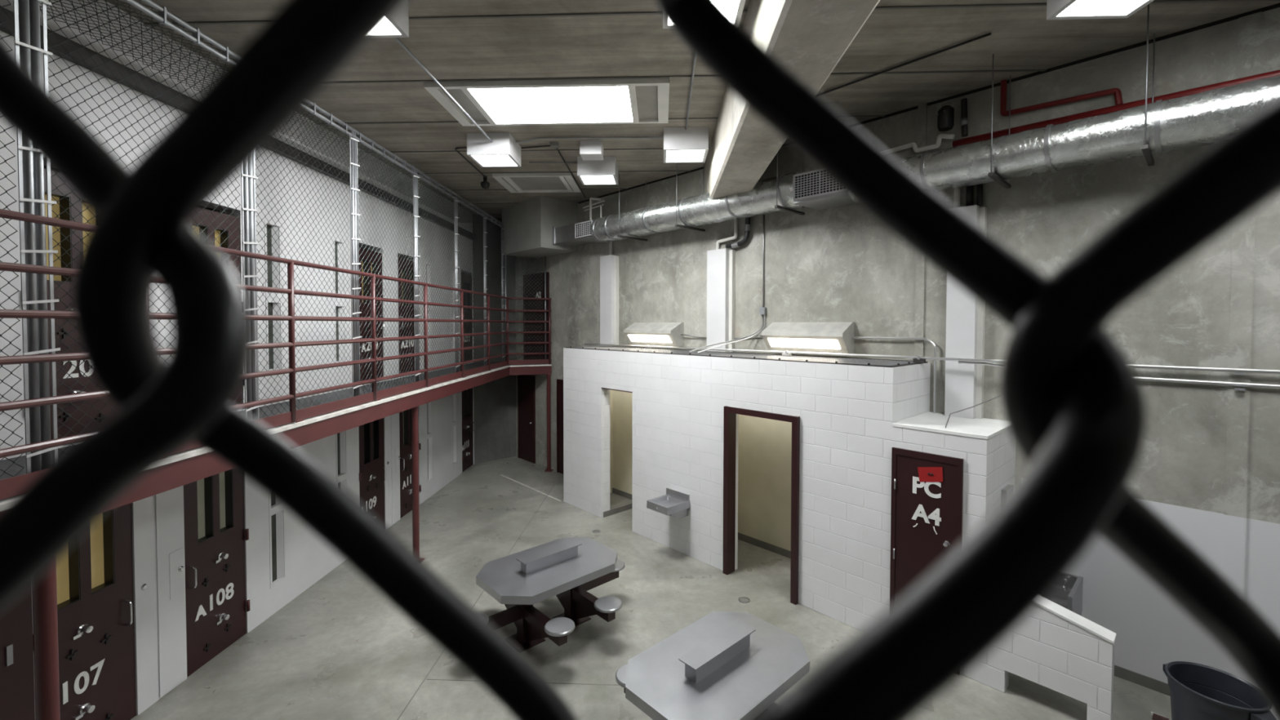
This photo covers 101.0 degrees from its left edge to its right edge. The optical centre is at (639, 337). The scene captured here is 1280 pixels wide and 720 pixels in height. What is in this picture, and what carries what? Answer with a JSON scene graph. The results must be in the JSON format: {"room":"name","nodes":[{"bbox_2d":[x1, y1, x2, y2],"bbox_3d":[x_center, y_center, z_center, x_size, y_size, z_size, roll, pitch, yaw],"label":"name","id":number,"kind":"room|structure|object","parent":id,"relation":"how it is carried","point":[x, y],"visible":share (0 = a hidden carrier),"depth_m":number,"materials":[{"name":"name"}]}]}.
{"room":"prison interior","nodes":[
{"label":"prison interior","id":0,"kind":"room"},
{"bbox_2d":[0,0,474,715],"bbox_3d":[-4.555,0.253,5.643,0.240,6.200,15.290,0,1,2],"label":"wall","id":1,"kind":"structure","parent":0,"point":[308,559],"depth_m":6.29,"materials":[{"name":"white paint"}]},
{"bbox_2d":[0,585,35,719],"bbox_3d":[-4.502,2.334,3.623,0.042,2.100,0.555,0,1,2],"label":"door","id":2,"kind":"structure","parent":1,"relation":"in","point":[17,702],"depth_m":3.80,"materials":[{"name":"red paint"}]},
{"bbox_2d":[22,168,120,439],"bbox_3d":[-4.517,-0.224,4.233,0.172,2.116,0.772,0,1,2],"label":"door","id":3,"kind":"structure","parent":1,"relation":"in","point":[56,180],"depth_m":4.18,"materials":[{"name":"red paint"}]},
{"bbox_2d":[31,502,136,719],"bbox_3d":[-4.521,2.325,4.296,0.172,2.116,0.772,0,1,2],"label":"door","id":4,"kind":"structure","parent":1,"relation":"in","point":[95,576],"depth_m":4.41,"materials":[{"name":"red paint"}]},
{"bbox_2d":[140,485,185,697],"bbox_3d":[-4.450,2.301,4.938,0.038,2.100,0.411,0,1,2],"label":"panel","id":5,"kind":"object","parent":1,"relation":"attached to","point":[168,504],"visible":0.98,"depth_m":5.00,"materials":[{"name":"white paint"}]},
{"bbox_2d":[187,208,244,404],"bbox_3d":[-4.465,-0.256,5.502,0.172,2.116,0.772,0,1,2],"label":"door","id":6,"kind":"structure","parent":1,"relation":"in","point":[202,215],"depth_m":5.67,"materials":[{"name":"red paint"}]},
{"bbox_2d":[183,468,249,677],"bbox_3d":[-4.469,2.293,5.565,0.172,2.116,0.772,0,1,2],"label":"door","id":7,"kind":"structure","parent":1,"relation":"in","point":[215,530],"depth_m":5.52,"materials":[{"name":"red paint"}]},
{"bbox_2d":[0,7,475,239],"bbox_3d":[-4.386,-2.271,5.579,0.090,0.130,14.900,0,1,2],"label":"beam","id":8,"kind":"structure","parent":1,"relation":"attached to","point":[9,24],"depth_m":4.72,"materials":[{"name":"metal"}]},
{"bbox_2d":[264,220,283,370],"bbox_3d":[-4.431,-0.480,6.348,0.066,1.790,0.265,0,1,2],"label":"window","id":9,"kind":"structure","parent":1,"relation":"in","point":[269,299],"depth_m":6.40,"materials":[{"name":"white glass"}]},
{"bbox_2d":[268,495,286,589],"bbox_3d":[-4.435,2.144,6.413,0.066,1.720,0.265,0,1,2],"label":"window","id":10,"kind":"structure","parent":1,"relation":"in","point":[277,514],"depth_m":6.47,"materials":[{"name":"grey glass"}]},
{"bbox_2d":[333,238,346,362],"bbox_3d":[-4.378,-0.512,7.647,0.066,1.790,0.265,0,1,2],"label":"window","id":11,"kind":"structure","parent":1,"relation":"in","point":[335,243],"depth_m":7.70,"materials":[{"name":"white glass"}]},
{"bbox_2d":[335,430,347,490],"bbox_3d":[-4.383,2.112,7.712,0.066,1.720,0.265,0,1,2],"label":"window","id":12,"kind":"structure","parent":1,"relation":"in","point":[340,437],"depth_m":7.76,"materials":[{"name":"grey glass"}]},
{"bbox_2d":[357,247,383,381],"bbox_3d":[-4.344,-0.329,8.468,0.172,2.116,0.772,0,1,2],"label":"door","id":13,"kind":"structure","parent":1,"relation":"in","point":[362,252],"depth_m":8.43,"materials":[{"name":"red paint"}]},
{"bbox_2d":[359,417,385,524],"bbox_3d":[-4.348,2.220,8.532,0.172,2.116,0.772,0,1,2],"label":"door","id":14,"kind":"structure","parent":1,"relation":"in","point":[371,446],"depth_m":8.56,"materials":[{"name":"red paint"}]},
{"bbox_2d":[386,413,400,524],"bbox_3d":[-4.277,2.196,9.178,0.038,2.100,0.421,0,1,2],"label":"panel","id":15,"kind":"object","parent":1,"relation":"attached to","point":[395,448],"visible":0.98,"depth_m":9.24,"materials":[{"name":"white paint"}]},
{"bbox_2d":[397,257,420,373],"bbox_3d":[-4.292,-0.361,9.747,0.172,2.116,0.772,0,1,2],"label":"door","id":16,"kind":"structure","parent":1,"relation":"in","point":[399,259],"depth_m":9.69,"materials":[{"name":"red paint"}]},
{"bbox_2d":[399,408,421,518],"bbox_3d":[-4.296,2.188,9.810,0.172,2.116,0.772,0,1,2],"label":"door","id":17,"kind":"structure","parent":1,"relation":"in","point":[405,417],"depth_m":9.71,"materials":[{"name":"red paint"}]},
{"bbox_2d":[425,262,431,351],"bbox_3d":[-4.259,-0.584,10.563,0.066,1.790,0.265,0,1,2],"label":"window","id":18,"kind":"structure","parent":1,"relation":"in","point":[428,266],"depth_m":10.64,"materials":[{"name":"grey glass"}]},
{"bbox_2d":[426,401,432,482],"bbox_3d":[-4.263,2.040,10.629,0.066,1.720,0.265,0,1,2],"label":"window","id":19,"kind":"structure","parent":1,"relation":"in","point":[429,405],"depth_m":10.70,"materials":[{"name":"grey glass"}]},
{"bbox_2d":[450,268,454,349],"bbox_3d":[-4.208,-0.616,11.832,0.066,1.790,0.265,0,1,2],"label":"window","id":20,"kind":"structure","parent":1,"relation":"in","point":[453,273],"depth_m":11.89,"materials":[{"name":"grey glass"}]},
{"bbox_2d":[451,393,457,465],"bbox_3d":[-4.212,2.009,11.897,0.066,1.720,0.265,0,1,2],"label":"window","id":21,"kind":"structure","parent":1,"relation":"in","point":[453,396],"depth_m":11.97,"materials":[{"name":"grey glass"}]},
{"bbox_2d":[461,273,473,361],"bbox_3d":[-4.173,-0.433,12.664,0.172,2.116,0.772,0,1,2],"label":"door","id":22,"kind":"structure","parent":1,"relation":"in","point":[462,277],"depth_m":12.76,"materials":[{"name":"red paint"}]},
{"bbox_2d":[462,387,474,472],"bbox_3d":[-4.177,2.116,12.727,0.172,2.116,0.772,0,1,2],"label":"door","id":23,"kind":"structure","parent":1,"relation":"in","point":[467,395],"depth_m":12.73,"materials":[{"name":"red paint"}]},
{"bbox_2d":[0,361,538,500],"bbox_3d":[-3.401,0.880,6.035,2.038,0.130,15.736,0,1,2],"label":"floor","id":24,"kind":"structure","parent":0,"point":[14,468],"depth_m":6.52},
{"bbox_2d":[0,0,546,476],"bbox_3d":[-3.894,-0.822,5.481,1.818,3.298,14.594,0,1,6],"label":"fence","id":25,"kind":"object","parent":24,"relation":"on","point":[28,51],"visible":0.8,"depth_m":4.68,"materials":[{"name":"metal"}]},
{"bbox_2d":[0,364,551,509],"bbox_3d":[-2.885,0.844,5.414,0.978,0.034,14.538,0,1,2],"label":"trim","id":26,"kind":"structure","parent":24,"relation":"attached to","point":[197,451],"depth_m":5.79,"materials":[{"name":"metal"}]},
{"bbox_2d":[0,208,551,499],"bbox_3d":[-2.882,0.040,5.386,0.955,1.584,14.522,0,1,2],"label":"railing","id":27,"kind":"object","parent":26,"relation":"on","point":[10,486],"visible":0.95,"depth_m":5.14,"materials":[{"name":"metal"}]},
{"bbox_2d":[107,365,551,511],"bbox_3d":[-2.917,0.958,5.445,1.032,0.195,14.593,0,1,2],"label":"beam","id":28,"kind":"structure","parent":24,"relation":"attached to","point":[165,477],"depth_m":5.38,"materials":[{"name":"metal"}]},
{"bbox_2d":[462,213,515,463],"bbox_3d":[-3.851,0.059,13.483,1.406,6.200,0.200,-1,2,-43],"label":"wall","id":29,"kind":"structure","parent":0,"point":[495,401],"depth_m":13.46,"materials":[{"name":"concrete"}]},
{"bbox_2d":[130,456,1171,719],"bbox_3d":[1.154,3.443,6.446,14.200,0.200,17.200,0,1,2],"label":"floor","id":30,"kind":"structure","parent":0,"point":[339,650],"depth_m":5.97,"materials":[{"name":"concrete"}]},
{"bbox_2d":[32,562,60,719],"bbox_3d":[-3.492,2.265,3.117,0.180,2.305,0.180,0,1,2],"label":"steel post","id":31,"kind":"object","parent":30,"relation":"on","point":[45,588],"visible":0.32,"depth_m":3.08,"materials":[{"name":"metal"}]},
{"bbox_2d":[411,406,425,560],"bbox_3d":[-3.293,2.151,7.744,0.180,2.305,0.180,0,1,2],"label":"steel post","id":32,"kind":"object","parent":30,"relation":"on","point":[415,424],"visible":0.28,"depth_m":7.71,"materials":[{"name":"metal"}]},
{"bbox_2d":[544,373,553,471],"bbox_3d":[-2.169,2.033,12.556,0.180,2.305,0.180,0,1,2],"label":"steel post","id":33,"kind":"object","parent":30,"relation":"on","point":[548,384],"visible":1,"depth_m":12.52,"materials":[{"name":"metal"}]},
{"bbox_2d":[475,537,624,651],"bbox_3d":[-1.039,2.898,6.043,1.690,0.902,1.728,0,1,0],"label":"steel table","id":34,"kind":"object","parent":30,"relation":"on","point":[566,568],"visible":0.91,"depth_m":5.80,"materials":[{"name":"silver metal"}]},
{"bbox_2d":[603,501,632,517],"bbox_3d":[-0.321,3.204,9.924,1.017,0.100,0.100,-1,2,-43],"label":"curb","id":35,"kind":"object","parent":30,"relation":"on","point":[628,505],"visible":0.64,"depth_m":9.81,"materials":[{"name":"concrete"}]},
{"bbox_2d":[615,611,809,719],"bbox_3d":[0.631,2.944,4.298,1.690,0.902,1.728,0,1,0],"label":"steel table","id":36,"kind":"object","parent":30,"relation":"on","point":[722,665],"visible":0.92,"depth_m":4.17,"materials":[{"name":"silver metal"}]},
{"bbox_2d":[1162,661,1276,719],"bbox_3d":[4.454,3.042,4.092,0.560,0.728,0.595,-1,2,-43],"label":"trash can","id":37,"kind":"object","parent":30,"relation":"on","point":[1197,691],"visible":0.93,"depth_m":4.13,"materials":[{"name":"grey plastic"}]},
{"bbox_2d":[106,0,1279,218],"bbox_3d":[1.165,-2.999,6.285,14.200,0.312,17.200,0,1,2],"label":"ceiling","id":38,"kind":"structure","parent":0,"point":[1021,37],"depth_m":5.38,"materials":[{"name":"concrete"}]},
{"bbox_2d":[373,1,408,38],"bbox_3d":[-2.257,-2.657,4.131,0.612,0.300,0.612,0,1,2],"label":"ceiling lamp","id":39,"kind":"object","parent":38,"relation":"attached to","point":[398,26],"visible":0.3,"depth_m":4.35,"materials":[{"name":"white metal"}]},
{"bbox_2d":[378,22,399,33],"bbox_3d":[-2.257,-2.522,4.134,0.536,0.006,0.536,0,1,2],"label":"diffuser","id":40,"kind":"object","parent":39,"relation":"attached to","point":[390,28],"depth_m":4.32,"materials":[{"name":"white"}]},
{"bbox_2d":[393,37,493,142],"bbox_3d":[-2.153,-2.727,5.952,0.028,0.028,3.030,0,1,2],"label":"conduit","id":41,"kind":"object","parent":39,"relation":"attached to","point":[397,39],"visible":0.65,"depth_m":5.66,"materials":[{"name":"metal"}]},
{"bbox_2d":[466,133,520,167],"bbox_3d":[-2.138,-2.747,7.783,0.612,0.300,0.612,0,1,2],"label":"ceiling lamp","id":42,"kind":"object","parent":38,"relation":"attached to","point":[503,152],"visible":1,"depth_m":7.49,"materials":[{"name":"white metal"}]},
{"bbox_2d":[471,155,516,165],"bbox_3d":[-2.138,-2.612,7.786,0.536,0.006,0.536,0,1,2],"label":"diffuser","id":43,"kind":"object","parent":42,"relation":"attached to","point":[482,160],"depth_m":7.80,"materials":[{"name":"white"}]},
{"bbox_2d":[492,173,581,192],"bbox_3d":[-1.916,-2.923,10.027,1.420,0.060,1.180,0,1,2],"label":"skylight","id":44,"kind":"object","parent":38,"relation":"attached to","point":[513,182],"visible":0.99,"depth_m":9.95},
{"bbox_2d":[502,195,577,257],"bbox_3d":[-2.316,-2.465,12.091,0.956,1.080,1.690,-1,2,-43],"label":"soffit","id":45,"kind":"structure","parent":38,"relation":"attached to","point":[528,224],"depth_m":11.58,"materials":[{"name":"grey paint"}]},
{"bbox_2d":[423,77,669,125],"bbox_3d":[-1.022,-2.832,6.419,2.740,0.060,1.160,0,1,2],"label":"skylight","id":46,"kind":"object","parent":38,"relation":"attached to","point":[618,100],"visible":0.98,"depth_m":6.34,"materials":[{"name":"white"}]},
{"bbox_2d":[515,136,663,142],"bbox_3d":[-0.755,-2.860,7.589,2.177,0.024,0.163,0,1,6],"label":"conduit","id":47,"kind":"object","parent":38,"relation":"attached to","point":[629,137],"visible":1,"depth_m":7.57,"materials":[{"name":"metal"}]},
{"bbox_2d":[579,140,603,159],"bbox_3d":[-0.721,-2.799,7.919,0.320,0.200,0.300,0,1,2],"label":"ceiling lamp","id":48,"kind":"object","parent":38,"relation":"attached to","point":[588,149],"visible":1,"depth_m":7.77,"materials":[{"name":"white metal"}]},
{"bbox_2d":[577,155,617,185],"bbox_3d":[-0.695,-2.771,8.810,0.612,0.300,0.612,0,1,2],"label":"ceiling lamp","id":49,"kind":"object","parent":38,"relation":"attached to","point":[605,171],"visible":0.99,"depth_m":8.51,"materials":[{"name":"white metal"}]},
{"bbox_2d":[580,175,615,183],"bbox_3d":[-0.695,-2.636,8.813,0.536,0.006,0.536,0,1,2],"label":"diffuser","id":50,"kind":"object","parent":49,"relation":"attached to","point":[584,179],"depth_m":8.80,"materials":[{"name":"white"}]},
{"bbox_2d":[663,126,708,163],"bbox_3d":[0.645,-2.737,7.550,0.612,0.300,0.612,0,1,2],"label":"ceiling lamp","id":51,"kind":"object","parent":38,"relation":"attached to","point":[681,144],"visible":0.99,"depth_m":7.25,"materials":[{"name":"white metal"}]},
{"bbox_2d":[666,150,704,161],"bbox_3d":[0.645,-2.602,7.553,0.536,0.006,0.536,0,1,2],"label":"diffuser","id":52,"kind":"object","parent":51,"relation":"attached to","point":[671,155],"depth_m":7.56,"materials":[{"name":"white"}]},
{"bbox_2d":[684,54,696,129],"bbox_3d":[0.572,-2.818,5.754,0.028,0.028,2.960,0,1,2],"label":"conduit","id":53,"kind":"object","parent":38,"relation":"attached to","point":[695,56],"visible":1,"depth_m":6.00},
{"bbox_2d":[715,0,745,23],"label":"ceiling lamp","id":54,"kind":"object","parent":38,"relation":"attached to","point":[734,9],"depth_m":4.02,"materials":[{"name":"white plastic"}]},
{"bbox_2d":[715,0,739,18],"bbox_3d":[0.479,-2.514,3.973,0.536,0.006,0.536,0,1,2],"label":"diffuser","id":55,"kind":"object","parent":54,"relation":"attached to","point":[731,6],"depth_m":4.02,"materials":[{"name":"white"}]},
{"bbox_2d":[774,152,804,215],"bbox_3d":[2.092,-2.314,7.337,0.710,1.130,0.040,-1,2,-43],"label":"hanger","id":56,"kind":"object","parent":38,"relation":"hanging from","point":[776,206],"visible":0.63,"depth_m":7.25,"materials":[{"name":"metal"}]},
{"bbox_2d":[704,0,879,199],"bbox_3d":[1.159,-2.380,3.487,0.560,0.810,11.178,0,1,2],"label":"beam","id":57,"kind":"structure","parent":38,"relation":"attached to","point":[809,37],"depth_m":3.91,"materials":[{"name":"concrete"}]},
{"bbox_2d":[818,32,991,95],"bbox_3d":[2.405,-2.816,5.794,0.024,0.024,2.497,-1,2,-41],"label":"conduit","id":58,"kind":"object","parent":38,"relation":"attached to","point":[988,33],"visible":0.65,"depth_m":5.38,"materials":[{"name":"black metal"}]},
{"bbox_2d":[987,53,1011,188],"bbox_3d":[3.772,-2.227,5.514,0.710,1.210,0.040,-1,2,-43],"label":"hanger","id":59,"kind":"object","parent":38,"relation":"hanging from","point":[991,175],"visible":1,"depth_m":5.32,"materials":[{"name":"metal"}]},
{"bbox_2d":[1000,79,1123,116],"bbox_3d":[4.349,-2.550,5.494,0.054,0.557,1.016,-1,2,-43],"label":"branch","id":60,"kind":"object","parent":38,"relation":"hanging from","point":[1117,92],"visible":0.98,"depth_m":5.50,"materials":[{"name":"red paint"}]},
{"bbox_2d":[1046,0,1154,19],"bbox_3d":[3.496,-2.640,3.837,0.612,0.300,0.612,0,1,2],"label":"ceiling lamp","id":61,"kind":"object","parent":38,"relation":"attached to","point":[1055,9],"visible":1,"depth_m":4.04,"materials":[{"name":"white plastic"}]},
{"bbox_2d":[1057,0,1146,15],"bbox_3d":[3.496,-2.506,3.840,0.536,0.006,0.536,0,1,2],"label":"diffuser","id":62,"kind":"object","parent":61,"relation":"attached to","point":[1076,7],"depth_m":4.02,"materials":[{"name":"white"}]},
{"bbox_2d":[1141,4,1155,166],"bbox_3d":[4.531,-2.205,4.691,0.710,1.210,0.041,-1,2,-43],"label":"hanger","id":63,"kind":"object","parent":38,"relation":"hanging from","point":[1146,151],"visible":1,"depth_m":4.48,"materials":[{"name":"metal"}]},
{"bbox_2d":[552,75,1279,247],"bbox_3d":[2.546,-1.971,6.859,0.660,0.552,12.610,-1,2,-43],"label":"air duct","id":64,"kind":"object","parent":63,"relation":"hanging from","point":[1203,118],"visible":0.84,"depth_m":5.25,"materials":[{"name":"metal"}]},
{"bbox_2d":[574,219,602,243],"bbox_3d":[-0.908,-2.132,10.670,0.570,0.330,0.600,-1,2,-43],"label":"grille","id":65,"kind":"object","parent":64,"relation":"attached to","point":[582,229],"depth_m":10.53,"materials":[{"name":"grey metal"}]},
{"bbox_2d":[582,197,604,220],"bbox_3d":[-0.950,-2.557,10.525,0.091,0.447,0.662,-1,2,-43],"label":"bracket","id":66,"kind":"object","parent":64,"relation":"on","point":[590,205],"visible":0.91,"depth_m":10.50,"materials":[{"name":"metal"}]},
{"bbox_2d":[793,168,856,210],"bbox_3d":[2.516,-1.958,6.928,0.610,0.380,0.750,-1,2,-43],"label":"grille","id":67,"kind":"object","parent":64,"relation":"attached to","point":[812,189],"depth_m":6.83,"materials":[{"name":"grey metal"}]},
{"bbox_2d":[609,389,791,551],"bbox_3d":[1.103,1.791,8.505,0.913,3.000,5.860,-1,2,-43],"label":"wall","id":68,"kind":"structure","parent":0,"point":[764,445],"depth_m":8.34,"materials":[{"name":"beige paint"}]},
{"bbox_2d":[612,487,791,558],"bbox_3d":[1.023,3.240,8.470,1.042,0.105,5.820,-1,2,-43],"label":"baseboard","id":69,"kind":"structure","parent":68,"relation":"attached to","point":[767,546],"depth_m":8.32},
{"bbox_2d":[563,347,1115,719],"bbox_3d":[1.310,1.803,7.459,0.201,3.030,8.080,-1,2,-43],"label":"wall","id":70,"kind":"structure","parent":0,"point":[847,414],"depth_m":6.52,"materials":[{"name":"brick"}]},
{"bbox_2d":[646,488,689,519],"bbox_3d":[0.401,2.532,7.939,0.510,0.315,0.500,-1,2,-43],"label":"fountain","id":71,"kind":"object","parent":70,"relation":"attached to","point":[675,504],"visible":1,"depth_m":7.88,"materials":[{"name":"silver metal"}]},
{"bbox_2d":[666,488,688,510],"bbox_3d":[0.576,2.485,8.115,0.012,0.230,0.477,-1,2,-43],"label":"backsplash","id":72,"kind":"structure","parent":70,"relation":"attached to","point":[671,491],"depth_m":8.10,"materials":[{"name":"silver metal"}]},
{"bbox_2d":[565,346,928,367],"bbox_3d":[1.044,0.246,8.390,1.095,0.034,6.190,-1,2,-43],"label":"wall cap","id":73,"kind":"object","parent":70,"relation":"on","point":[801,358],"visible":0.96,"depth_m":7.40,"materials":[{"name":"metal"}]},
{"bbox_2d":[722,405,799,604],"bbox_3d":[1.619,2.149,7.032,0.175,2.359,1.150,-1,2,-43],"label":"door frame","id":74,"kind":"structure","parent":70,"relation":"attached to","point":[730,412],"depth_m":7.29,"materials":[{"name":"red paint"}]},
{"bbox_2d":[889,447,963,605],"bbox_3d":[2.955,2.285,5.492,0.102,2.168,0.680,-1,2,-43],"label":"door","id":75,"kind":"structure","parent":70,"relation":"in","point":[926,517],"depth_m":5.52,"materials":[{"name":"red paint"}]},
{"bbox_2d":[917,466,942,481],"bbox_3d":[2.985,1.415,5.435,0.015,0.198,0.243,-1,2,-43],"label":"paper notice","id":76,"kind":"object","parent":75,"relation":"attached to","point":[925,473],"visible":1,"depth_m":5.43,"materials":[{"name":"red"}]},
{"bbox_2d":[1038,598,1116,644],"bbox_3d":[3.719,2.443,4.830,0.176,0.243,0.942,-1,2,-43],"label":"cap","id":77,"kind":"object","parent":70,"relation":"attached to","point":[1103,633],"visible":0.64,"depth_m":4.64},
{"bbox_2d":[515,7,1279,719],"bbox_3d":[3.306,0.232,6.979,0.300,6.200,19.570,-1,2,-43],"label":"wall","id":78,"kind":"structure","parent":0,"point":[1182,319],"depth_m":5.43,"materials":[{"name":"concrete"}]},
{"bbox_2d":[517,374,535,463],"bbox_3d":[-2.912,2.061,13.491,0.078,2.200,0.780,-1,2,-43],"label":"door","id":79,"kind":"structure","parent":78,"relation":"in","point":[526,383],"depth_m":13.47,"materials":[{"name":"red paint"}]},
{"bbox_2d":[523,271,549,359],"bbox_3d":[-2.589,-0.469,13.082,0.078,2.200,1.120,-1,2,-43],"label":"door","id":80,"kind":"structure","parent":78,"relation":"in","point":[537,348],"depth_m":13.08,"materials":[{"name":"red paint"}]},
{"bbox_2d":[556,378,563,474],"bbox_3d":[-1.624,2.098,12.094,0.078,2.200,0.980,-1,2,-43],"label":"door","id":81,"kind":"structure","parent":78,"relation":"in","point":[559,382],"depth_m":12.37,"materials":[{"name":"red paint"}]},
{"bbox_2d":[600,254,618,346],"bbox_3d":[-0.632,-0.746,10.893,0.156,1.852,0.420,-1,2,-43],"label":"pipe cover","id":82,"kind":"object","parent":78,"relation":"attached to","point":[609,264],"visible":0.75,"depth_m":10.79,"materials":[{"name":"paint"}]},
{"bbox_2d":[623,322,684,346],"bbox_3d":[0.234,-0.059,9.833,0.341,0.430,1.260,-1,2,-43],"label":"wall lamp","id":83,"kind":"object","parent":78,"relation":"attached to","point":[660,334],"visible":1,"depth_m":9.66,"materials":[{"name":"white metal"}]},
{"bbox_2d":[627,334,671,342],"bbox_3d":[0.169,0.028,9.775,0.105,0.130,1.080,-1,2,-43],"label":"diffuser","id":84,"kind":"object","parent":83,"relation":"attached to","point":[633,338],"depth_m":9.75,"materials":[{"name":"white"}]},
{"bbox_2d":[706,248,735,351],"bbox_3d":[1.339,-0.604,8.758,0.156,1.682,0.465,-1,2,-43],"label":"pipe cover","id":85,"kind":"object","parent":78,"relation":"attached to","point":[721,263],"visible":1,"depth_m":8.66,"materials":[{"name":"white metal"}]},
{"bbox_2d":[715,219,737,249],"bbox_3d":[1.422,-1.688,8.661,0.054,0.490,0.426,-1,2,-43],"label":"pipe","id":86,"kind":"object","parent":85,"relation":"on","point":[735,221],"visible":0.94,"depth_m":8.54,"materials":[{"name":"metal"}]},
{"bbox_2d":[725,217,751,248],"bbox_3d":[1.579,-1.670,8.476,0.092,0.479,0.455,-1,2,-43],"label":"drain pipe","id":87,"kind":"object","parent":78,"relation":"attached to","point":[747,226],"visible":0.97,"depth_m":8.34,"materials":[{"name":"black metal"}]},
{"bbox_2d":[761,322,854,353],"bbox_3d":[2.362,0.002,7.525,0.341,0.430,1.260,-1,2,-43],"label":"wall lamp","id":88,"kind":"object","parent":78,"relation":"attached to","point":[814,337],"visible":0.92,"depth_m":7.38,"materials":[{"name":"white metal"}]},
{"bbox_2d":[767,337,840,349],"bbox_3d":[2.297,0.089,7.467,0.105,0.130,1.080,-1,2,-43],"label":"diffuser","id":89,"kind":"object","parent":88,"relation":"attached to","point":[774,343],"depth_m":7.44,"materials":[{"name":"white"}]},
{"bbox_2d":[852,336,936,413],"bbox_3d":[3.229,0.455,6.764,0.030,0.915,1.050,-1,2,-43],"label":"conduit","id":90,"kind":"object","parent":78,"relation":"attached to","point":[853,337],"visible":1,"depth_m":6.42,"materials":[{"name":"metal"}]},
{"bbox_2d":[914,103,927,356],"bbox_3d":[3.469,0.243,6.565,0.022,6.200,0.100,-1,2,-43],"label":"joint","id":91,"kind":"object","parent":78,"relation":"attached to","point":[922,108],"visible":0.36,"depth_m":6.52,"materials":[{"name":"concrete"}]},
{"bbox_2d":[578,3,1279,203],"bbox_3d":[2.912,-2.858,7.099,0.020,0.028,12.600,-1,2,-43],"label":"trim","id":92,"kind":"structure","parent":78,"relation":"attached to","point":[1277,5],"depth_m":5.48,"materials":[{"name":"metal"}]},
{"bbox_2d":[583,342,1279,373],"bbox_3d":[2.908,0.240,6.834,0.238,0.074,11.903,-1,2,-44],"label":"conduit","id":93,"kind":"object","parent":78,"relation":"attached to","point":[1135,366],"visible":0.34,"depth_m":6.16,"materials":[{"name":"metal"}]},
{"bbox_2d":[933,105,954,131],"label":"valve assembly","id":94,"kind":"object","parent":78,"relation":"attached to","point":[945,118],"depth_m":6.16,"materials":[{"name":"black metal"}]},
{"bbox_2d":[960,97,968,137],"label":"valve assembly","id":95,"kind":"object","parent":78,"relation":"attached to","point":[964,120],"depth_m":6.08,"materials":[{"name":"black metal"}]},
{"bbox_2d":[1045,573,1083,615],"bbox_3d":[4.144,2.672,5.454,0.602,0.400,0.583,-1,2,-43],"label":"sink","id":96,"kind":"object","parent":78,"relation":"attached to","point":[1068,593],"visible":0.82,"depth_m":5.41,"materials":[{"name":"silver metal"}]},
{"bbox_2d":[1045,595,1081,615],"bbox_3d":[4.150,2.722,5.464,0.582,0.300,0.578,-1,2,-43],"label":"basin","id":97,"kind":"object","parent":96,"relation":"in","point":[1061,600],"depth_m":5.29,"materials":[{"name":"silver metal"}]},
{"bbox_2d":[952,69,1279,146],"bbox_3d":[5.404,-2.179,4.313,0.086,0.150,5.101,-1,2,-43],"label":"pipe","id":98,"kind":"object","parent":78,"relation":"attached to","point":[986,136],"visible":0.73,"depth_m":5.15,"materials":[{"name":"metal"}]},
{"bbox_2d":[885,133,955,153],"bbox_3d":[3.272,-2.348,6.623,0.052,0.160,1.209,-1,2,-43],"label":"pipe","id":99,"kind":"object","parent":98,"relation":"attached to","point":[940,136],"visible":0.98,"depth_m":6.41,"materials":[{"name":"metal"}]},
{"bbox_2d":[958,360,1279,388],"bbox_3d":[4.733,0.379,5.096,2.865,0.178,0.202,1,2,42],"label":"conduit","id":100,"kind":"object","parent":78,"relation":"attached to","point":[1148,379],"visible":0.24,"depth_m":4.79,"materials":[{"name":"metal"}]},
{"bbox_2d":[1114,664,1170,696],"bbox_3d":[7.005,3.390,2.807,0.012,0.105,8.300,-1,2,-43],"label":"baseboard","id":101,"kind":"structure","parent":78,"relation":"attached to","point":[1153,684],"depth_m":5.12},
{"bbox_2d":[1219,11,1262,678],"bbox_3d":[5.257,0.294,4.630,0.015,6.200,0.130,-1,2,-43],"label":"joint","id":102,"kind":"object","parent":78,"relation":"attached to","point":[1249,26],"visible":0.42,"depth_m":4.63,"materials":[{"name":"concrete"}]},
{"bbox_2d":[899,362,930,421],"bbox_3d":[3.158,1.835,6.279,0.917,3.030,0.200,-1,2,-43],"label":"wall","id":103,"kind":"structure","parent":0,"point":[915,380],"depth_m":6.15,"materials":[{"name":"brick"}]},
{"bbox_2d":[892,426,1015,683],"bbox_3d":[3.452,2.164,5.820,1.117,2.395,0.886,-1,2,-43],"label":"wall","id":104,"kind":"structure","parent":0,"point":[988,464],"depth_m":5.25,"materials":[{"name":"brick"}]},
{"bbox_2d":[892,412,1008,439],"bbox_3d":[3.453,0.952,5.786,1.123,0.030,0.892,-1,2,-43],"label":"cap","id":105,"kind":"object","parent":104,"relation":"on","point":[984,428],"visible":0.79,"depth_m":5.65,"materials":[{"name":"concrete"}]},
{"bbox_2d":[944,204,986,418],"bbox_3d":[3.775,-0.283,6.122,0.156,2.425,0.355,-1,2,-43],"label":"pipe cover","id":106,"kind":"object","parent":105,"relation":"on","point":[965,316],"visible":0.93,"depth_m":6.06,"materials":[{"name":"white metal"}]},
{"bbox_2d":[965,183,982,206],"bbox_3d":[3.836,-1.650,6.056,0.072,0.290,0.168,-1,2,-43],"label":"drain pipe","id":107,"kind":"object","parent":106,"relation":"on","point":[970,189],"visible":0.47,"depth_m":6.05,"materials":[{"name":"black metal"}]},
{"bbox_3d":[1.508,1.062,-0.991,9.900,0.130,2.090,0,1,2],"label":"floor","id":108,"kind":"structure","parent":0,"visible":0},
{"bbox_2d":[0,0,1279,719],"bbox_3d":[-0.018,0.275,0.053,0.815,1.387,0.040,0,1,2],"label":"chain-link fence","id":109,"kind":"object","parent":108,"relation":"on","point":[1073,405],"visible":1,"depth_m":0.04,"materials":[{"name":"black metal"}]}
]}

